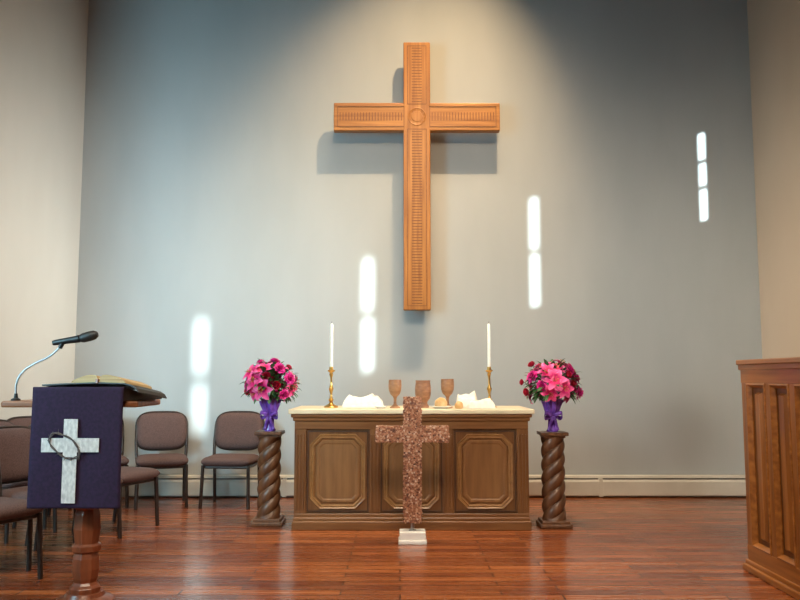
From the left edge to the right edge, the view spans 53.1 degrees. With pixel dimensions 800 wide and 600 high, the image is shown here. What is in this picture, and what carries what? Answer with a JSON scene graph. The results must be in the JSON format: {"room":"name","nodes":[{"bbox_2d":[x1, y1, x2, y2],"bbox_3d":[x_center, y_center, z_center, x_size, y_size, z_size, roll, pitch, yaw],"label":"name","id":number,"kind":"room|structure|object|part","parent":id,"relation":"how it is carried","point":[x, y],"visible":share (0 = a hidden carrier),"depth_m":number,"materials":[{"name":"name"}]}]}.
{"room":"house of worship","nodes":[
{"label":"house of worship","id":0,"kind":"room"},
{"bbox_2d":[0,0,88,419],"bbox_3d":[-3.565,-1.896,7.752,0.100,7.800,2.270,0,-5,0],"label":"wall","id":1,"kind":"structure","parent":0,"point":[43,43],"depth_m":7.80,"materials":[{"name":"beige paint"}]},
{"bbox_2d":[0,497,796,599],"bbox_3d":[0.000,1.131,-2.033,10.200,0.100,21.370,0,-5,0],"label":"floor","id":2,"kind":"structure","parent":0,"point":[616,548],"depth_m":5.66,"materials":[{"name":"brown wood"}]},
{"bbox_2d":[0,465,43,578],"bbox_3d":[-2.627,1.300,5.024,0.606,0.919,0.532,-3,-6,28],"label":"upholstered chair","id":3,"kind":"object","parent":2,"relation":"on","point":[11,509],"visible":0.85,"depth_m":5.01,"materials":[{"name":"brown fabric"}]},
{"bbox_3d":[-2.579,1.364,4.989,0.404,0.028,0.424,-3,-6,28],"label":"seat frame","id":4,"kind":"part","parent":3,"relation":"part of","materials":[{"name":"brown metal"}]},
{"bbox_3d":[-2.510,1.206,5.235,0.491,0.383,0.044,-3,-6,31],"label":"frame","id":5,"kind":"part","parent":3,"relation":"part of","materials":[{"name":"brown metal"}]},
{"bbox_3d":[-2.571,1.309,4.993,0.480,0.100,0.500,-3,-6,28],"label":"seat","id":6,"kind":"part","parent":3,"relation":"part of","materials":[{"name":"brown fabric"}]},
{"bbox_3d":[-2.286,1.559,5.079,0.057,0.412,0.034,0,-5,-1],"label":"leg","id":7,"kind":"part","parent":3,"relation":"part of","materials":[{"name":"brown metal"}]},
{"bbox_2d":[0,425,47,570],"bbox_3d":[-2.599,1.359,5.637,0.606,0.919,0.532,-2,-6,24],"label":"upholstered chair","id":8,"kind":"object","parent":2,"relation":"on","point":[15,439],"visible":0.33,"depth_m":5.72,"materials":[{"name":"brown fabric"}]},
{"bbox_3d":[-2.541,1.369,5.611,0.480,0.100,0.500,-2,-6,24],"label":"seat","id":9,"kind":"part","parent":8,"relation":"part of","materials":[{"name":"brown fabric"}]},
{"bbox_3d":[-2.811,1.112,5.756,0.142,0.370,0.500,-2,-6,24],"label":"backrest","id":10,"kind":"part","parent":8,"relation":"part of","materials":[{"name":"brown fabric"}]},
{"bbox_3d":[-2.820,1.112,5.760,0.110,0.405,0.532,-2,-6,24],"label":"frame","id":11,"kind":"part","parent":8,"relation":"part of","materials":[{"name":"brown fabric"}]},
{"bbox_3d":[-2.452,1.580,5.297,0.034,0.412,0.057,4,-7,-37],"label":"leg","id":12,"kind":"part","parent":8,"relation":"part of","materials":[{"name":"brown metal"}]},
{"bbox_3d":[-2.660,1.627,5.896,0.084,0.434,0.034,-3,-6,31],"label":"leg","id":13,"kind":"part","parent":8,"relation":"part of","materials":[{"name":"brown metal"}]},
{"bbox_2d":[3,416,51,528],"bbox_3d":[-3.149,1.501,7.111,0.606,0.919,0.532,-2,-6,24],"label":"upholstered chair","id":14,"kind":"object","parent":2,"relation":"on","point":[19,420],"visible":0.07,"depth_m":7.16,"materials":[{"name":"brown fabric"}]},
{"bbox_3d":[-3.370,1.254,7.233,0.110,0.405,0.532,-2,-6,24],"label":"frame","id":15,"kind":"part","parent":14,"relation":"part of","materials":[{"name":"brown metal"}]},
{"bbox_3d":[-3.361,1.253,7.229,0.142,0.370,0.500,-2,-6,24],"label":"backrest","id":16,"kind":"part","parent":14,"relation":"part of","materials":[{"name":"brown fabric"}]},
{"bbox_3d":[-3.002,1.722,6.770,0.034,0.412,0.057,4,-7,-37],"label":"leg","id":17,"kind":"part","parent":14,"relation":"part of","materials":[{"name":"brown metal"}]},
{"bbox_3d":[-3.211,1.769,7.369,0.084,0.434,0.034,-3,-6,31],"label":"leg","id":18,"kind":"part","parent":14,"relation":"part of","materials":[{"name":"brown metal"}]},
{"bbox_2d":[0,419,56,542],"bbox_3d":[-3.179,1.443,6.513,0.606,0.919,0.532,-2,-6,24],"label":"upholstered chair","id":19,"kind":"object","parent":2,"relation":"on","point":[2,422],"visible":0.26,"depth_m":6.29,"materials":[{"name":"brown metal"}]},
{"bbox_3d":[-3.032,1.664,6.173,0.034,0.412,0.057,4,-7,-37],"label":"leg","id":20,"kind":"part","parent":19,"relation":"part of","materials":[{"name":"brown metal"}]},
{"bbox_3d":[-3.391,1.196,6.632,0.142,0.370,0.500,-2,-6,24],"label":"backrest","id":21,"kind":"part","parent":19,"relation":"part of","materials":[{"name":"brown fabric"}]},
{"bbox_3d":[-3.121,1.453,6.487,0.480,0.100,0.500,-2,-6,24],"label":"seat","id":22,"kind":"part","parent":19,"relation":"part of","materials":[{"name":"brown fabric"}]},
{"bbox_3d":[-2.844,1.704,6.592,0.057,0.412,0.034,0,-6,-5],"label":"leg","id":23,"kind":"part","parent":19,"relation":"part of","materials":[{"name":"brown metal"}]},
{"bbox_2d":[24,425,122,545],"bbox_3d":[-2.549,1.416,6.233,0.606,0.919,0.532,-2,-6,22],"label":"upholstered chair","id":24,"kind":"object","parent":2,"relation":"on","point":[119,515],"visible":0.06,"depth_m":6.30,"materials":[{"name":"brown metal"}]},
{"bbox_3d":[-2.392,1.638,5.898,0.034,0.412,0.057,4,-7,-39],"label":"leg","id":25,"kind":"part","parent":24,"relation":"part of","materials":[{"name":"brown metal"}]},
{"bbox_3d":[-2.219,1.679,6.323,0.057,0.412,0.034,1,-6,-7],"label":"leg","id":26,"kind":"part","parent":24,"relation":"part of","materials":[{"name":"brown metal"}]},
{"bbox_2d":[1,388,161,599],"bbox_3d":[-1.840,1.115,4.651,0.802,1.212,0.552,0,-5,0],"label":"lectern","id":27,"kind":"object","parent":2,"relation":"on","point":[86,547],"visible":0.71,"depth_m":4.46,"materials":[{"name":"brown wood"}]},
{"bbox_2d":[11,330,98,400],"bbox_3d":[-1.986,0.376,4.605,0.485,0.402,0.058,0,-5,0],"label":"microphone","id":28,"kind":"object","parent":27,"relation":"on","point":[88,336],"visible":1,"depth_m":4.60,"materials":[{"name":"black plastic"}]},
{"bbox_3d":[-1.924,0.232,4.619,0.163,0.061,0.044,0,-5,0],"label":"handle","id":29,"kind":"part","parent":28,"relation":"part of","materials":[{"name":"black plastic"}]},
{"bbox_2d":[79,330,98,342],"bbox_3d":[-1.796,0.210,4.621,0.104,0.070,0.058,0,-5,0],"label":"grille","id":30,"kind":"object","parent":28,"relation":"attached to","point":[88,336],"depth_m":4.60,"materials":[{"name":"black metal"}]},
{"bbox_2d":[27,387,125,508],"bbox_3d":[-1.779,0.810,4.408,0.507,0.659,0.074,0,-5,0],"label":"cloth","id":31,"kind":"object","parent":27,"relation":"hanging from","point":[75,452],"visible":1,"depth_m":4.38,"materials":[{"name":"purple fabric"}]},
{"bbox_3d":[-1.766,1.125,4.533,0.183,1.030,0.183,-2,-6,22],"label":"post","id":32,"kind":"part","parent":27,"relation":"part of","materials":[{"name":"brown wood"}]},
{"bbox_2d":[42,375,166,398],"bbox_3d":[-1.722,0.508,4.676,0.625,0.142,0.316,-1,-6,14],"label":"open book","id":33,"kind":"object","parent":27,"relation":"on","point":[88,380],"visible":0.91,"depth_m":4.56,"materials":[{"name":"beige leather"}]},
{"bbox_2d":[72,466,159,535],"bbox_3d":[-2.429,1.472,6.810,0.606,0.919,0.532,-2,-6,22],"label":"upholstered chair","id":34,"kind":"object","parent":2,"relation":"on","point":[129,475],"visible":0.17,"depth_m":6.78,"materials":[{"name":"brown fabric"}]},
{"bbox_3d":[-2.501,1.740,7.066,0.084,0.434,0.034,-3,-6,29],"label":"leg","id":35,"kind":"part","parent":34,"relation":"part of","materials":[{"name":"brown metal"}]},
{"bbox_3d":[-2.272,1.693,6.475,0.034,0.412,0.057,4,-7,-39],"label":"leg","id":36,"kind":"part","parent":34,"relation":"part of","materials":[{"name":"brown metal"}]},
{"bbox_3d":[-2.379,1.537,6.781,0.404,0.028,0.424,-2,-6,22],"label":"seat frame","id":37,"kind":"part","parent":34,"relation":"part of","materials":[{"name":"brown metal"}]},
{"bbox_3d":[-2.371,1.482,6.785,0.480,0.100,0.500,-2,-6,22],"label":"seat","id":38,"kind":"part","parent":34,"relation":"part of","materials":[{"name":"brown fabric"}]},
{"bbox_3d":[-2.099,1.734,6.900,0.057,0.412,0.034,1,-6,-7],"label":"leg","id":39,"kind":"part","parent":34,"relation":"part of","materials":[{"name":"brown metal"}]},
{"bbox_2d":[121,421,128,507],"bbox_3d":[-3.001,1.584,7.982,0.532,0.919,0.606,3,-6,-28],"label":"upholstered chair","id":40,"kind":"object","parent":2,"relation":"on","point":[124,460],"visible":0.09,"depth_m":7.82,"materials":[{"name":"brown fabric"}]},
{"bbox_3d":[-2.792,1.481,8.094,0.044,0.383,0.491,3,-6,-25],"label":"frame","id":41,"kind":"part","parent":40,"relation":"part of","materials":[{"name":"brown metal"}]},
{"bbox_3d":[-2.972,1.592,7.925,0.500,0.100,0.480,3,-6,-28],"label":"seat","id":42,"kind":"part","parent":40,"relation":"part of","materials":[{"name":"brown fabric"}]},
{"bbox_3d":[-2.674,1.824,7.834,0.057,0.412,0.034,-4,-7,33],"label":"leg","id":43,"kind":"part","parent":40,"relation":"part of","materials":[{"name":"brown metal"}]},
{"bbox_2d":[134,411,188,509],"bbox_3d":[-2.399,1.591,8.055,0.532,0.919,0.606,2,-6,-18],"label":"upholstered chair","id":44,"kind":"object","parent":2,"relation":"on","point":[154,430],"visible":0.99,"depth_m":8.22,"materials":[{"name":"brown fabric"}]},
{"bbox_3d":[-2.617,1.471,7.987,0.044,0.383,0.491,2,-6,-21],"label":"frame","id":45,"kind":"part","parent":44,"relation":"part of","materials":[{"name":"brown metal"}]},
{"bbox_3d":[-2.537,1.812,7.711,0.043,0.412,0.054,2,-6,-18],"label":"leg","id":46,"kind":"part","parent":44,"relation":"part of","materials":[{"name":"brown metal"}]},
{"bbox_3d":[-2.473,1.358,8.309,0.532,0.405,0.110,2,-6,-18],"label":"frame","id":47,"kind":"part","parent":44,"relation":"part of","materials":[{"name":"brown metal"}]},
{"bbox_3d":[-2.470,1.356,8.300,0.500,0.370,0.142,2,-6,-18],"label":"backrest","id":48,"kind":"part","parent":44,"relation":"part of","materials":[{"name":"brown fabric"}]},
{"bbox_3d":[-2.379,1.598,7.994,0.500,0.100,0.480,2,-6,-18],"label":"seat","id":49,"kind":"part","parent":44,"relation":"part of","materials":[{"name":"brown fabric"}]},
{"bbox_3d":[-2.384,1.654,7.996,0.424,0.028,0.404,2,-6,-18],"label":"seat frame","id":50,"kind":"part","parent":44,"relation":"part of","materials":[{"name":"brown metal"}]},
{"bbox_3d":[-2.230,1.856,8.266,0.034,0.434,0.084,1,-6,-11],"label":"leg","id":51,"kind":"part","parent":44,"relation":"part of","materials":[{"name":"brown metal"}]},
{"bbox_3d":[-2.175,1.484,8.130,0.044,0.383,0.491,1,-6,-15],"label":"frame","id":52,"kind":"part","parent":44,"relation":"part of","materials":[{"name":"brown metal"}]},
{"bbox_3d":[-2.098,1.826,7.853,0.057,0.412,0.034,-5,-8,43],"label":"leg","id":53,"kind":"part","parent":44,"relation":"part of","materials":[{"name":"brown metal"}]},
{"bbox_2d":[198,411,264,508],"bbox_3d":[-1.684,1.592,8.058,0.532,0.919,0.606,0,-6,4],"label":"upholstered chair","id":54,"kind":"object","parent":2,"relation":"on","point":[233,430],"visible":0.9,"depth_m":8.24,"materials":[{"name":"brown fabric"}]},
{"bbox_3d":[-1.932,1.820,7.788,0.034,0.412,0.057,-4,-7,33],"label":"leg","id":55,"kind":"part","parent":54,"relation":"part of","materials":[{"name":"brown metal"}]},
{"bbox_3d":[-1.916,1.479,8.076,0.044,0.383,0.491,0,-5,1],"label":"frame","id":56,"kind":"part","parent":54,"relation":"part of","materials":[{"name":"brown metal"}]},
{"bbox_3d":[-1.905,1.851,8.221,0.034,0.434,0.084,0,-6,-3],"label":"leg","id":57,"kind":"part","parent":54,"relation":"part of","materials":[{"name":"brown metal"}]},
{"bbox_3d":[-1.690,1.654,7.997,0.424,0.028,0.404,0,-6,4],"label":"seat frame","id":58,"kind":"part","parent":54,"relation":"part of","materials":[{"name":"brown metal"}]},
{"bbox_3d":[-1.688,1.598,7.994,0.500,0.100,0.480,0,-6,4],"label":"seat","id":59,"kind":"part","parent":54,"relation":"part of","materials":[{"name":"brown fabric"}]},
{"bbox_3d":[-1.667,1.358,8.313,0.500,0.370,0.142,0,-6,4],"label":"backrest","id":60,"kind":"part","parent":54,"relation":"part of","materials":[{"name":"brown fabric"}]},
{"bbox_3d":[-1.667,1.359,8.323,0.532,0.405,0.110,0,-6,4],"label":"frame","id":61,"kind":"part","parent":54,"relation":"part of","materials":[{"name":"brown metal"}]},
{"bbox_3d":[-1.472,1.817,7.756,0.034,0.412,0.057,3,-6,-25],"label":"leg","id":62,"kind":"part","parent":54,"relation":"part of","materials":[{"name":"brown metal"}]},
{"bbox_3d":[-1.452,1.476,8.044,0.044,0.383,0.491,-1,-6,7],"label":"frame","id":63,"kind":"part","parent":54,"relation":"part of","materials":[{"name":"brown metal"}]},
{"bbox_2d":[250,430,285,526],"bbox_3d":[-1.142,1.546,6.984,0.270,0.800,0.270,0,-5,0],"label":"pedestal","id":64,"kind":"object","parent":2,"relation":"on","point":[268,514],"visible":1,"depth_m":6.90,"materials":[{"name":"brown wood"}]},
{"bbox_2d":[240,358,301,430],"bbox_3d":[-1.141,0.827,7.041,0.558,0.642,0.489,0,-5,0],"label":"flower arrangement","id":65,"kind":"object","parent":64,"relation":"on","point":[260,378],"visible":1,"depth_m":6.96,"materials":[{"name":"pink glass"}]},
{"bbox_2d":[288,406,534,529],"bbox_3d":[0.096,1.456,7.093,2.070,1.000,0.860,0,-5,0],"label":"altar","id":66,"kind":"object","parent":2,"relation":"on","point":[344,479],"visible":0.9,"depth_m":6.72,"materials":[{"name":"brown wood"}]},
{"bbox_2d":[324,323,337,407],"bbox_3d":[-0.612,0.573,7.128,0.130,0.765,0.130,0,-5,0],"label":"candlestick","id":67,"kind":"object","parent":66,"relation":"on","point":[330,405],"visible":1,"depth_m":7.11,"materials":[{"name":"gold metal"}]},
{"bbox_2d":[330,324,332,366],"bbox_3d":[-0.612,0.410,7.144,0.029,0.402,0.029,0,-5,0],"label":"candle","id":68,"kind":"object","parent":67,"relation":"on","point":[331,325],"depth_m":7.13,"materials":[{"name":"white wax"}]},
{"bbox_3d":[-0.524,1.440,6.747,0.524,0.685,0.032,0,-5,0],"label":"panel","id":69,"kind":"part","parent":66,"relation":"part of","materials":[{"name":"brown wood"}]},
{"bbox_3d":[-0.524,1.440,6.721,0.470,0.620,0.020,0,-5,0],"label":"octagonal moulding","id":70,"kind":"part","parent":66,"relation":"part of","materials":[{"name":"brown wood"}]},
{"bbox_2d":[342,394,383,407],"bbox_3d":[-0.329,0.888,7.067,0.368,0.123,0.208,0,-5,0],"label":"linen cloth","id":71,"kind":"object","parent":66,"relation":"on","point":[370,401],"visible":0.98,"depth_m":6.98,"materials":[{"name":"white fabric"}]},
{"bbox_2d":[375,406,386,408],"bbox_3d":[-0.163,0.921,6.863,0.110,0.022,0.110,0,-5,0],"label":"plate","id":72,"kind":"object","parent":66,"relation":"on","point":[377,407],"visible":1,"depth_m":6.83,"materials":[{"name":"beige ceramic"}]},
{"bbox_2d":[388,380,401,407],"bbox_3d":[-0.044,0.820,6.994,0.115,0.247,0.115,0,-5,0],"label":"goblet","id":73,"kind":"object","parent":66,"relation":"on","point":[394,385],"visible":0.92,"depth_m":6.96,"materials":[{"name":"brown ceramic"}]},
{"bbox_3d":[0.096,1.440,6.747,0.524,0.685,0.032,0,-5,0],"label":"panel","id":74,"kind":"part","parent":66,"relation":"part of","materials":[{"name":"brown wood"}]},
{"bbox_3d":[0.096,1.440,6.721,0.470,0.620,0.020,0,-5,0],"label":"octagonal moulding","id":75,"kind":"part","parent":66,"relation":"part of","materials":[{"name":"brown wood"}]},
{"bbox_3d":[0.096,1.027,7.132,2.030,0.062,0.825,0,-5,0],"label":"cornice","id":76,"kind":"part","parent":66,"relation":"part of","materials":[{"name":"brown wood"}]},
{"bbox_2d":[415,380,430,407],"bbox_3d":[0.203,0.832,7.073,0.142,0.240,0.142,-2,-6,21],"label":"cup","id":77,"kind":"object","parent":66,"relation":"on","point":[422,387],"visible":0.83,"depth_m":7.02,"materials":[{"name":"brown ceramic"}]},
{"bbox_2d":[430,406,451,408],"bbox_3d":[0.353,0.923,6.883,0.190,0.022,0.190,0,-5,0],"label":"plate","id":78,"kind":"object","parent":66,"relation":"on","point":[435,407],"visible":0.98,"depth_m":6.82,"materials":[{"name":"beige ceramic"}]},
{"bbox_2d":[435,397,446,405],"bbox_3d":[0.353,0.881,6.888,0.110,0.086,0.102,0,-5,0],"label":"bread loaf","id":79,"kind":"object","parent":78,"relation":"on","point":[440,401],"visible":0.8,"depth_m":6.85,"materials":[{"name":"beige food"}]},
{"bbox_2d":[441,379,453,407],"bbox_3d":[0.420,0.825,7.074,0.118,0.254,0.118,0,-5,0],"label":"goblet","id":80,"kind":"object","parent":66,"relation":"on","point":[447,385],"visible":0.77,"depth_m":7.04,"materials":[{"name":"brown ceramic"}]},
{"bbox_2d":[455,401,462,408],"bbox_3d":[0.507,0.899,6.866,0.071,0.066,0.090,-3,-6,27],"label":"bread loaf","id":81,"kind":"object","parent":66,"relation":"on","point":[458,405],"visible":1,"depth_m":6.83,"materials":[{"name":"beige food"}]},
{"bbox_2d":[456,391,476,407],"bbox_3d":[0.593,0.877,7.077,0.204,0.148,0.155,0,-5,0],"label":"linen cloth","id":82,"kind":"object","parent":66,"relation":"on","point":[465,399],"visible":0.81,"depth_m":7.02,"materials":[{"name":"white fabric"}]},
{"bbox_2d":[467,398,495,408],"bbox_3d":[0.695,0.887,6.868,0.240,0.087,0.135,0,-5,0],"label":"linen cloth","id":83,"kind":"object","parent":66,"relation":"on","point":[487,403],"visible":1,"depth_m":6.81,"materials":[{"name":"white fabric"}]},
{"bbox_3d":[0.716,1.440,6.747,0.524,0.685,0.032,0,-5,0],"label":"panel","id":84,"kind":"part","parent":66,"relation":"part of","materials":[{"name":"brown wood"}]},
{"bbox_3d":[0.716,1.440,6.721,0.470,0.620,0.020,0,-5,0],"label":"octagonal moulding","id":85,"kind":"part","parent":66,"relation":"part of","materials":[{"name":"brown wood"}]},
{"bbox_2d":[485,322,496,407],"bbox_3d":[0.793,0.573,7.128,0.130,0.765,0.130,0,-5,0],"label":"candlestick","id":86,"kind":"object","parent":66,"relation":"on","point":[488,370],"visible":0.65,"depth_m":7.12,"materials":[{"name":"gold metal"}]},
{"bbox_2d":[487,324,490,366],"bbox_3d":[0.793,0.410,7.144,0.029,0.402,0.029,0,-5,0],"label":"candle","id":87,"kind":"object","parent":86,"relation":"on","point":[488,325],"depth_m":7.13,"materials":[{"name":"white wax"}]},
{"bbox_2d":[375,396,449,544],"bbox_3d":[0.097,1.311,6.223,0.583,1.122,0.180,0,-5,0],"label":"cross","id":88,"kind":"object","parent":2,"relation":"on","point":[412,433],"visible":1,"depth_m":6.21,"materials":[{"name":"reddish-brown stone mosaic"},{"name":"white stone"}]},
{"bbox_3d":[0.096,1.725,6.183,0.060,0.110,0.060,0,-5,0],"label":"support rod","id":89,"kind":"part","parent":88,"relation":"part of","materials":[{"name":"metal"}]},
{"bbox_2d":[536,431,572,528],"bbox_3d":[1.319,1.537,6.884,0.270,0.800,0.270,0,-5,0],"label":"pedestal","id":90,"kind":"object","parent":2,"relation":"on","point":[553,445],"visible":1,"depth_m":6.80,"materials":[{"name":"brown wood"}]},
{"bbox_2d":[519,358,583,431],"bbox_3d":[1.317,0.824,6.950,0.558,0.632,0.478,0,-5,0],"label":"flower arrangement","id":91,"kind":"object","parent":90,"relation":"on","point":[559,386],"visible":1,"depth_m":6.86,"materials":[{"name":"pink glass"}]},
{"bbox_2d":[736,357,799,599],"bbox_3d":[2.800,1.044,4.822,1.060,1.385,1.110,0,-5,0],"label":"pulpit","id":92,"kind":"object","parent":2,"relation":"on","point":[770,386],"visible":1,"depth_m":4.93,"materials":[{"name":"brown wood"}]},
{"bbox_3d":[2.308,1.066,5.126,0.034,1.060,0.270,0,-5,0],"label":"panel moulding","id":93,"kind":"part","parent":92,"relation":"part of","materials":[{"name":"brown wood"}]},
{"bbox_3d":[2.316,0.456,4.889,0.039,0.110,1.020,0,-5,0],"label":"rail","id":94,"kind":"part","parent":92,"relation":"part of","materials":[{"name":"brown wood"}]},
{"bbox_3d":[2.316,1.615,4.777,0.039,0.100,1.020,0,-5,0],"label":"rail","id":95,"kind":"part","parent":92,"relation":"part of","materials":[{"name":"brown wood"}]},
{"bbox_3d":[2.308,1.035,4.803,0.034,1.060,0.240,0,-5,0],"label":"panel moulding","id":96,"kind":"part","parent":92,"relation":"part of","materials":[{"name":"brown wood"}]},
{"bbox_3d":[2.308,1.007,4.509,0.034,1.060,0.210,0,-5,0],"label":"panel moulding","id":97,"kind":"part","parent":92,"relation":"part of","materials":[{"name":"brown wood"}]},
{"bbox_2d":[74,0,761,496],"bbox_3d":[0.201,-1.782,8.932,7.633,7.800,0.100,0,-5,0],"label":"wall","id":98,"kind":"structure","parent":0,"point":[607,227],"depth_m":8.80,"materials":[{"name":"grey paint"}]},
{"bbox_2d":[334,42,499,310],"bbox_3d":[0.182,-1.341,8.704,1.797,2.931,0.268,0,-5,0],"label":"wall cross","id":99,"kind":"object","parent":98,"relation":"attached to","point":[416,117],"visible":1,"depth_m":8.63,"materials":[{"name":"brown wood"}]},
{"bbox_2d":[124,475,745,497],"bbox_3d":[0.452,1.972,8.481,6.719,0.240,0.077,0,-5,0],"label":"baseboard heater","id":100,"kind":"object","parent":98,"relation":"attached to","point":[168,485],"visible":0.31,"depth_m":8.45,"materials":[{"name":"beige paint"}]},
{"bbox_2d":[747,0,799,358],"bbox_3d":[3.968,-1.848,8.250,0.100,7.800,1.270,0,-5,0],"label":"wall","id":101,"kind":"structure","parent":0,"point":[773,25],"depth_m":8.30,"materials":[{"name":"beige paint"}]}
]}

